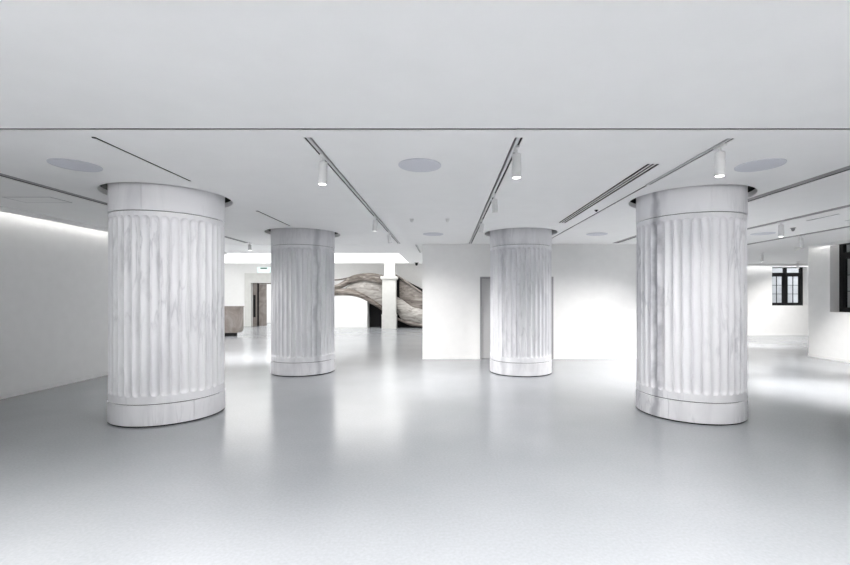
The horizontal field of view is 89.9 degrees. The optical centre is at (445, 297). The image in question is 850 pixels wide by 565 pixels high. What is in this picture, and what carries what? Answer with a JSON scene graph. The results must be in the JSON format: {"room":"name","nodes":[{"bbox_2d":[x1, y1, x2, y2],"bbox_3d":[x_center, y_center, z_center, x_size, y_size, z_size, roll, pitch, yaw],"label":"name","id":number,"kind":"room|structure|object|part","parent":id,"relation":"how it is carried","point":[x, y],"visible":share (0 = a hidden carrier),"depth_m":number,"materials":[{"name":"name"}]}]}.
{"room":"museum","nodes":[
{"label":"museum","id":0,"kind":"room"},
{"bbox_2d":[0,211,107,394],"bbox_3d":[-7.180,-0.167,3.050,0.300,3.550,20.100,0,0,0],"label":"wall","id":1,"kind":"structure","parent":0,"point":[54,275],"depth_m":7.53,"materials":[{"name":"white paint"}]},
{"bbox_2d":[0,371,107,399],"bbox_3d":[-7.022,1.571,3.050,0.015,0.075,20.100,0,0,0],"label":"baseboard","id":2,"kind":"structure","parent":1,"relation":"attached to","point":[38,388],"depth_m":7.55,"materials":[{"name":"white paint"}]},
{"bbox_2d":[225,263,422,325],"bbox_3d":[-7.300,-0.367,25.400,14.000,3.950,3.200,0,0,0],"label":"wall","id":3,"kind":"structure","parent":0,"point":[234,272],"depth_m":23.80,"materials":[{"name":"white paint"}]},
{"bbox_2d":[244,273,270,325],"bbox_3d":[-9.870,0.128,23.740,2.660,2.960,0.120,0,0,0],"label":"trim","id":4,"kind":"structure","parent":3,"relation":"attached to","point":[249,278],"depth_m":23.68,"materials":[{"name":"stone"}]},
{"bbox_2d":[253,283,270,325],"bbox_3d":[-9.870,0.398,23.940,1.940,2.420,0.160,0,0,0],"label":"door","id":5,"kind":"structure","parent":3,"relation":"in","point":[259,289],"depth_m":23.92,"materials":[{"name":"brown wood"}]},
{"bbox_3d":[-10.740,0.483,23.890,0.120,1.250,0.020,0,0,0],"label":"handle","id":6,"kind":"part","parent":5,"relation":"part of","materials":[{"name":"black metal"}]},
{"bbox_3d":[-10.540,0.398,23.940,0.060,2.420,0.160,0,0,0],"label":"post","id":7,"kind":"part","parent":5,"relation":"part of","materials":[{"name":"black metal"}]},
{"bbox_2d":[0,0,849,263],"bbox_3d":[1.500,-1.395,5.360,31.000,0.006,24.720,0,0,0],"label":"ceiling","id":8,"kind":"structure","parent":0,"point":[64,63],"depth_m":3.08,"materials":[{"name":"white paint"}]},
{"bbox_2d":[3,197,71,202],"bbox_3d":[-5.800,-1.389,6.050,0.670,0.006,0.350,0,0,0],"label":"ceiling hatch","id":9,"kind":"object","parent":8,"relation":"attached to","point":[22,199],"visible":1,"depth_m":6.02,"materials":[{"name":"white paint"}]},
{"bbox_2d":[46,158,102,171],"bbox_3d":[-3.890,-1.388,4.470,0.450,0.008,0.450,0,0,0],"label":"ceiling speaker","id":10,"kind":"object","parent":8,"relation":"attached to","point":[70,164],"visible":1,"depth_m":4.46,"materials":[{"name":"white metal"}]},
{"bbox_2d":[0,206,226,254],"bbox_3d":[-6.787,-1.355,3.100,0.025,0.075,20.200,0,0,0],"label":"trim","id":11,"kind":"structure","parent":8,"relation":"attached to","point":[2,209],"depth_m":7.29,"materials":[{"name":"white paint"}]},
{"bbox_2d":[0,173,247,242],"bbox_3d":[-5.050,-1.454,7.250,0.148,0.123,7.308,0,0,0],"label":"track","id":12,"kind":"object","parent":8,"relation":"attached to","point":[1,174],"visible":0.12,"depth_m":5.51,"materials":[{"name":"grey metal"}]},
{"bbox_2d":[91,128,189,180],"bbox_3d":[-3.058,-1.442,4.392,0.043,0.108,1.424,0,0,0],"label":"ceiling vent","id":13,"kind":"object","parent":8,"relation":"in","point":[91,128],"visible":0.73,"depth_m":4.15,"materials":[{"name":"grey metal"}]},
{"bbox_2d":[97,186,232,206],"bbox_3d":[-3.834,-1.427,5.912,1.580,0.070,1.580,0,0,0],"label":"trim","id":14,"kind":"structure","parent":8,"relation":"attached to","point":[102,190],"depth_m":5.75,"materials":[{"name":"white paint"}]},
{"bbox_2d":[264,230,339,236],"bbox_3d":[-3.097,-1.427,9.265,1.580,0.070,1.580,0,0,0],"label":"trim","id":15,"kind":"structure","parent":8,"relation":"attached to","point":[265,231],"depth_m":9.35,"materials":[{"name":"white paint"}]},
{"bbox_2d":[225,253,407,262],"bbox_3d":[-6.990,-1.425,15.405,10.980,0.025,3.970,0,0,0],"label":"recessed light","id":16,"kind":"object","parent":8,"relation":"in","point":[230,257],"visible":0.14,"depth_m":15.39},
{"bbox_2d":[303,128,399,243],"bbox_3d":[-1.200,-1.454,7.350,0.078,0.123,7.308,0,0,0],"label":"track","id":17,"kind":"object","parent":8,"relation":"attached to","point":[311,141],"visible":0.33,"depth_m":5.03,"materials":[{"name":"grey metal"}]},
{"bbox_2d":[318,154,327,184],"bbox_3d":[-1.206,-1.251,4.180,0.094,0.281,0.150,0,0,0],"label":"spotlight","id":18,"kind":"object","parent":17,"relation":"attached to","point":[323,165],"visible":1,"depth_m":4.15,"materials":[{"name":"white metal"}]},
{"bbox_2d":[372,216,377,230],"bbox_3d":[-1.206,-1.265,7.298,0.094,0.253,0.149,0,0,-21],"label":"spotlight","id":19,"kind":"object","parent":17,"relation":"attached to","point":[375,222],"visible":1,"depth_m":7.28,"materials":[{"name":"white metal"}]},
{"bbox_2d":[387,231,391,242],"bbox_3d":[-1.195,-1.270,9.028,0.091,0.244,0.150,0,0,19],"label":"spotlight","id":20,"kind":"object","parent":17,"relation":"attached to","point":[388,235],"visible":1,"depth_m":9.01,"materials":[{"name":"white metal"}]},
{"bbox_2d":[398,158,440,171],"bbox_3d":[-0.270,-1.388,4.470,0.450,0.008,0.450,0,0,0],"label":"ceiling speaker","id":21,"kind":"object","parent":8,"relation":"attached to","point":[414,164],"visible":1,"depth_m":4.46,"materials":[{"name":"grey plastic"}]},
{"bbox_2d":[423,232,442,235],"bbox_3d":[-0.270,-1.388,9.320,0.450,0.008,0.450,0,0,0],"label":"ceiling speaker","id":22,"kind":"object","parent":8,"relation":"attached to","point":[430,233],"visible":1,"depth_m":9.35,"materials":[{"name":"grey plastic"}]},
{"bbox_2d":[469,128,523,243],"bbox_3d":[0.640,-1.454,7.350,0.078,0.123,7.308,0,0,0],"label":"track","id":23,"kind":"object","parent":8,"relation":"attached to","point":[516,141],"visible":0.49,"depth_m":5.02,"materials":[{"name":"grey metal"}]},
{"bbox_2d":[479,219,483,232],"bbox_3d":[0.657,-1.279,7.650,0.087,0.224,0.150,0,0,-21],"label":"spotlight","id":24,"kind":"object","parent":23,"relation":"attached to","point":[481,227],"visible":1,"depth_m":7.63,"materials":[{"name":"white metal"}]},
{"bbox_2d":[491,193,497,212],"bbox_3d":[0.664,-1.270,5.751,0.088,0.244,0.155,0,0,19],"label":"spotlight","id":25,"kind":"object","parent":23,"relation":"attached to","point":[494,201],"visible":1,"depth_m":5.74,"materials":[{"name":"white metal"}]},
{"bbox_2d":[512,145,520,178],"bbox_3d":[0.660,-1.252,3.950,0.085,0.280,0.150,0,0,0],"label":"spotlight","id":26,"kind":"object","parent":23,"relation":"attached to","point":[516,157],"visible":1,"depth_m":3.92,"materials":[{"name":"white metal"}]},
{"bbox_2d":[586,232,607,235],"bbox_3d":[3.320,-1.388,9.320,0.450,0.008,0.450,0,0,0],"label":"ceiling speaker","id":27,"kind":"object","parent":8,"relation":"attached to","point":[598,233],"visible":1,"depth_m":9.35,"materials":[{"name":"grey plastic"}]},
{"bbox_2d":[587,233,606,235],"bbox_3d":[3.320,-1.389,9.320,0.434,0.006,0.434,0,0,0],"label":"grille","id":28,"kind":"object","parent":27,"relation":"attached to","point":[589,234],"depth_m":9.35,"materials":[{"name":"white metal"}]},
{"bbox_2d":[554,185,646,236],"bbox_3d":[2.500,-1.447,7.790,0.038,0.098,5.028,0,0,0],"label":"ceiling vent","id":29,"kind":"object","parent":8,"relation":"in","point":[645,185],"visible":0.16,"depth_m":6.64,"materials":[{"name":"grey metal"}]},
{"bbox_2d":[559,164,658,222],"bbox_3d":[2.172,-1.444,6.185,0.143,0.104,3.518,0,0,0],"label":"ceiling vent","id":30,"kind":"object","parent":8,"relation":"in","point":[647,167],"visible":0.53,"depth_m":5.58,"materials":[{"name":"grey metal"}]},
{"bbox_2d":[646,128,735,184],"bbox_3d":[2.500,-1.454,4.490,0.078,0.123,1.548,0,0,0],"label":"track","id":31,"kind":"object","parent":8,"relation":"attached to","point":[727,139],"visible":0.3,"depth_m":4.29,"materials":[{"name":"grey metal"}]},
{"bbox_2d":[713,143,726,177],"bbox_3d":[2.517,-1.251,3.900,0.088,0.280,0.150,0,0,0],"label":"spotlight","id":32,"kind":"object","parent":31,"relation":"attached to","point":[719,164],"visible":1,"depth_m":3.87,"materials":[{"name":"white metal"}]},
{"bbox_2d":[628,188,756,207],"bbox_3d":[3.437,-1.427,6.006,1.580,0.070,1.580,0,0,0],"label":"trim","id":33,"kind":"structure","parent":8,"relation":"attached to","point":[751,193],"depth_m":5.88,"materials":[{"name":"white paint"}]},
{"bbox_2d":[614,165,849,242],"bbox_3d":[4.340,-1.454,7.250,0.168,0.123,7.308,0,0,0],"label":"track","id":34,"kind":"object","parent":8,"relation":"attached to","point":[846,168],"visible":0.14,"depth_m":5.27,"materials":[{"name":"grey metal"}]},
{"bbox_2d":[734,158,786,171],"bbox_3d":[3.305,-1.388,4.470,0.450,0.008,0.450,0,0,0],"label":"ceiling speaker","id":35,"kind":"object","parent":8,"relation":"attached to","point":[762,164],"visible":1,"depth_m":4.46,"materials":[{"name":"grey plastic"}]},
{"bbox_2d":[760,252,763,261],"bbox_3d":[9.830,-1.252,13.200,0.085,0.280,0.150,0,0,0],"label":"spotlight","id":36,"kind":"object","parent":8,"relation":"attached to","point":[761,256],"visible":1,"depth_m":13.18,"materials":[{"name":"white metal"}]},
{"bbox_2d":[750,232,775,234],"bbox_3d":[6.900,-1.388,9.240,0.450,0.008,0.450,0,0,0],"label":"ceiling speaker","id":37,"kind":"object","parent":8,"relation":"attached to","point":[759,233],"visible":1,"depth_m":9.20,"materials":[{"name":"grey plastic"}]},
{"bbox_2d":[747,205,849,229],"bbox_3d":[6.135,-1.454,8.800,0.178,0.123,8.408,0,0,0],"label":"track","id":38,"kind":"object","parent":8,"relation":"attached to","point":[845,206],"visible":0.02,"depth_m":7.31,"materials":[{"name":"grey metal"}]},
{"bbox_2d":[777,221,784,236],"bbox_3d":[6.150,-1.252,7.790,0.085,0.280,0.150,0,0,0],"label":"spotlight","id":39,"kind":"object","parent":38,"relation":"attached to","point":[781,226],"visible":1,"depth_m":7.76,"materials":[{"name":"white metal"}]},
{"bbox_2d":[747,226,849,244],"bbox_3d":[7.935,-1.454,9.600,0.198,0.123,6.808,0,0,0],"label":"track","id":40,"kind":"object","parent":8,"relation":"attached to","point":[845,226],"visible":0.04,"depth_m":9.40,"materials":[{"name":"grey metal"}]},
{"bbox_2d":[798,235,804,247],"bbox_3d":[7.978,-1.251,9.504,0.133,0.281,0.158,0,0,0],"label":"spotlight","id":41,"kind":"object","parent":40,"relation":"attached to","point":[801,239],"visible":1,"depth_m":9.49,"materials":[{"name":"white metal"}]},
{"bbox_2d":[795,239,849,249],"bbox_3d":[9.707,-1.355,2.400,0.025,0.075,18.800,0,0,0],"label":"trim","id":42,"kind":"structure","parent":8,"relation":"attached to","point":[842,241],"depth_m":10.87,"materials":[{"name":"white paint"}]},
{"bbox_2d":[0,323,849,564],"bbox_3d":[1.500,1.708,10.250,31.600,0.200,35.100,0,0,0],"label":"floor","id":43,"kind":"structure","parent":0,"point":[392,455],"depth_m":3.95,"materials":[{"name":"grey plastic"}]},
{"bbox_2d":[107,182,224,427],"bbox_3d":[-3.834,-0.142,5.912,1.366,3.500,1.366,0,0,-43],"label":"marble column","id":44,"kind":"structure","parent":43,"relation":"on","point":[166,243],"depth_m":5.35,"materials":[{"name":"white stone"}]},
{"bbox_2d":[225,306,243,335],"bbox_3d":[-9.750,0.986,17.800,2.460,1.245,0.380,0,0,0],"label":"reception desk","id":45,"kind":"object","parent":43,"relation":"on","point":[234,315],"depth_m":17.62,"materials":[{"name":"brown stone"}]},
{"bbox_2d":[271,228,334,376],"bbox_3d":[-3.097,-0.142,9.265,1.325,3.500,1.325,0,0,4],"label":"marble column","id":46,"kind":"structure","parent":43,"relation":"on","point":[302,259],"depth_m":8.71,"materials":[{"name":"white stone"}]},
{"bbox_2d":[334,273,422,327],"bbox_3d":[-3.543,0.130,22.720,5.847,2.956,1.360,0,0,0],"label":"sculpture","id":47,"kind":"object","parent":43,"relation":"on","point":[359,305],"depth_m":22.65,"materials":[{"name":"brown stone"}]},
{"bbox_3d":[-4.356,-0.221,22.945,1.982,1.417,0.359,0,0,-4],"label":"panel","id":48,"kind":"part","parent":47,"relation":"part of","materials":[{"name":"stone"}]},
{"bbox_3d":[-1.975,-0.741,22.525,1.772,1.212,0.239,0,0,17],"label":"hand rail","id":49,"kind":"part","parent":47,"relation":"part of","materials":[{"name":"brown stone"}]},
{"bbox_3d":[-1.881,0.676,22.595,1.736,1.407,0.523,0,0,21],"label":"panel","id":50,"kind":"part","parent":47,"relation":"part of","materials":[{"name":"stone"}]},
{"bbox_3d":[-1.881,1.318,22.560,1.644,0.471,0.359,0,0,19],"label":"rail","id":51,"kind":"part","parent":47,"relation":"part of","materials":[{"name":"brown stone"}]},
{"bbox_3d":[-1.813,-0.165,22.660,1.528,1.629,0.355,0,0,21],"label":"panel","id":52,"kind":"part","parent":47,"relation":"part of","materials":[{"name":"brown stone"}]},
{"bbox_2d":[380,263,397,328],"bbox_3d":[-2.930,-0.262,22.205,0.860,3.740,0.590,0,0,0],"label":"stone pilaster","id":53,"kind":"object","parent":43,"relation":"on","point":[389,280],"visible":0.98,"depth_m":21.98,"materials":[{"name":"stone"}]},
{"bbox_3d":[-2.930,-0.017,21.992,0.520,1.550,0.015,0,0,0],"label":"panel","id":54,"kind":"part","parent":53,"relation":"part of","materials":[{"name":"stone"}]},
{"bbox_2d":[490,228,551,376],"bbox_3d":[1.630,-0.142,9.239,1.325,3.500,1.325,0,0,-32],"label":"marble column","id":55,"kind":"structure","parent":43,"relation":"on","point":[520,258],"depth_m":8.67,"materials":[{"name":"white stone"}]},
{"bbox_2d":[636,184,747,424],"bbox_3d":[3.437,-0.142,6.006,1.366,3.500,1.366,0,0,11],"label":"marble column","id":56,"kind":"structure","parent":43,"relation":"on","point":[691,241],"depth_m":5.46,"materials":[{"name":"white stone"}]},
{"bbox_2d":[0,128,849,233],"bbox_3d":[1.500,-2.042,5.000,31.600,0.200,24.600,0,0,0],"label":"trim","id":57,"kind":"structure","parent":0,"point":[104,186],"depth_m":4.88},
{"bbox_2d":[423,229,635,358],"bbox_3d":[3.150,-0.267,17.600,7.500,3.750,13.000,0,0,0],"label":"wall","id":58,"kind":"structure","parent":0,"point":[594,285],"depth_m":11.10,"materials":[{"name":"white paint"}]},
{"bbox_2d":[480,277,552,358],"bbox_3d":[1.857,0.533,11.154,1.915,2.150,0.132,0,0,0],"label":"door","id":59,"kind":"structure","parent":58,"relation":"in","point":[484,281],"depth_m":11.15,"materials":[{"name":"grey paint"}]},
{"bbox_2d":[422,356,635,358],"bbox_3d":[3.150,1.571,11.092,7.500,0.075,0.015,0,0,0],"label":"baseboard","id":60,"kind":"structure","parent":58,"relation":"attached to","point":[423,357],"depth_m":11.08,"materials":[{"name":"white paint"}]},
{"bbox_2d":[747,264,807,265],"bbox_3d":[11.950,-1.355,17.707,10.100,0.075,0.025,0,0,0],"label":"trim","id":61,"kind":"structure","parent":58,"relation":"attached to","point":[747,264],"depth_m":17.69,"materials":[{"name":"white paint"}]},
{"bbox_2d":[747,266,807,333],"bbox_3d":[12.100,-0.167,18.225,10.400,3.550,0.450,0,0,0],"label":"wall","id":62,"kind":"structure","parent":0,"point":[762,317],"depth_m":18.00,"materials":[{"name":"white paint"}]},
{"bbox_2d":[747,334,807,334],"bbox_3d":[11.950,1.571,17.992,10.100,0.075,0.015,0,0,0],"label":"baseboard","id":63,"kind":"structure","parent":62,"relation":"attached to","point":[747,334],"depth_m":17.99,"materials":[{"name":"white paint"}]},
{"bbox_2d":[772,267,802,305],"bbox_3d":[14.575,-0.474,18.262,1.490,1.635,0.095,0,0,0],"label":"window","id":64,"kind":"structure","parent":62,"relation":"in","point":[787,282],"depth_m":18.26,"materials":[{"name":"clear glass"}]},
{"bbox_3d":[14.223,-0.339,18.265,0.475,1.121,0.006,0,0,0],"label":"pane","id":65,"kind":"part","parent":64,"relation":"part of","materials":[{"name":"clear glass"}]},
{"bbox_3d":[14.223,-0.339,18.265,0.565,1.166,0.050,0,0,0],"label":"sash","id":66,"kind":"part","parent":64,"relation":"part of","materials":[{"name":"clear glass"}]},
{"bbox_3d":[14.223,-1.162,18.265,0.565,0.200,0.006,0,0,0],"label":"pane","id":67,"kind":"part","parent":64,"relation":"part of","materials":[{"name":"clear glass"}]},
{"bbox_3d":[14.928,-0.339,18.265,0.475,1.121,0.006,0,0,0],"label":"pane","id":68,"kind":"part","parent":64,"relation":"part of","materials":[{"name":"clear glass"}]},
{"bbox_3d":[14.928,-1.162,18.265,0.565,0.200,0.006,0,0,0],"label":"pane","id":69,"kind":"part","parent":64,"relation":"part of","materials":[{"name":"clear glass"}]},
{"bbox_3d":[14.928,-0.339,18.265,0.565,1.166,0.050,0,0,0],"label":"sash","id":70,"kind":"part","parent":64,"relation":"part of","materials":[{"name":"clear glass"}]},
{"bbox_2d":[808,243,849,359],"bbox_3d":[10.175,-0.167,2.325,0.450,3.550,18.650,0,0,0],"label":"wall","id":71,"kind":"structure","parent":0,"point":[828,328],"depth_m":11.10,"materials":[{"name":"white paint"}]},
{"bbox_2d":[808,353,849,362],"bbox_3d":[9.943,1.571,2.325,0.015,0.075,18.650,0,0,0],"label":"baseboard","id":72,"kind":"structure","parent":71,"relation":"attached to","point":[810,355],"depth_m":10.99,"materials":[{"name":"white paint"}]},
{"bbox_2d":[839,243,849,311],"bbox_3d":[10.232,-0.502,10.150,0.095,1.750,1.700,0,0,0],"label":"window","id":73,"kind":"structure","parent":71,"relation":"in","point":[844,249],"depth_m":10.88,"materials":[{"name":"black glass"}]},
{"bbox_3d":[10.235,-0.366,10.555,0.050,1.281,0.670,0,0,0],"label":"sash","id":74,"kind":"part","parent":73,"relation":"part of","materials":[{"name":"black metal"}]},
{"bbox_3d":[10.235,-1.247,10.555,0.006,0.200,0.670,0,0,0],"label":"pane","id":75,"kind":"part","parent":73,"relation":"part of","materials":[{"name":"clear glass"}]},
{"bbox_3d":[10.235,-0.366,10.555,0.006,1.236,0.580,0,0,0],"label":"pane","id":76,"kind":"part","parent":73,"relation":"part of","materials":[{"name":"clear glass"}]},
{"bbox_3d":[-7.050,-2.242,20.750,14.500,0.200,6.900,0,0,0],"label":"ceiling","id":77,"kind":"structure","parent":0,"visible":0},
{"bbox_2d":[257,267,270,272],"bbox_3d":[-9.350,-1.710,21.900,0.660,0.855,0.100,0,0,0],"label":"exit sign","id":78,"kind":"object","parent":77,"relation":"hanging from","point":[259,269],"visible":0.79,"depth_m":21.87,"materials":[{"name":"white plastic"}]}
]}

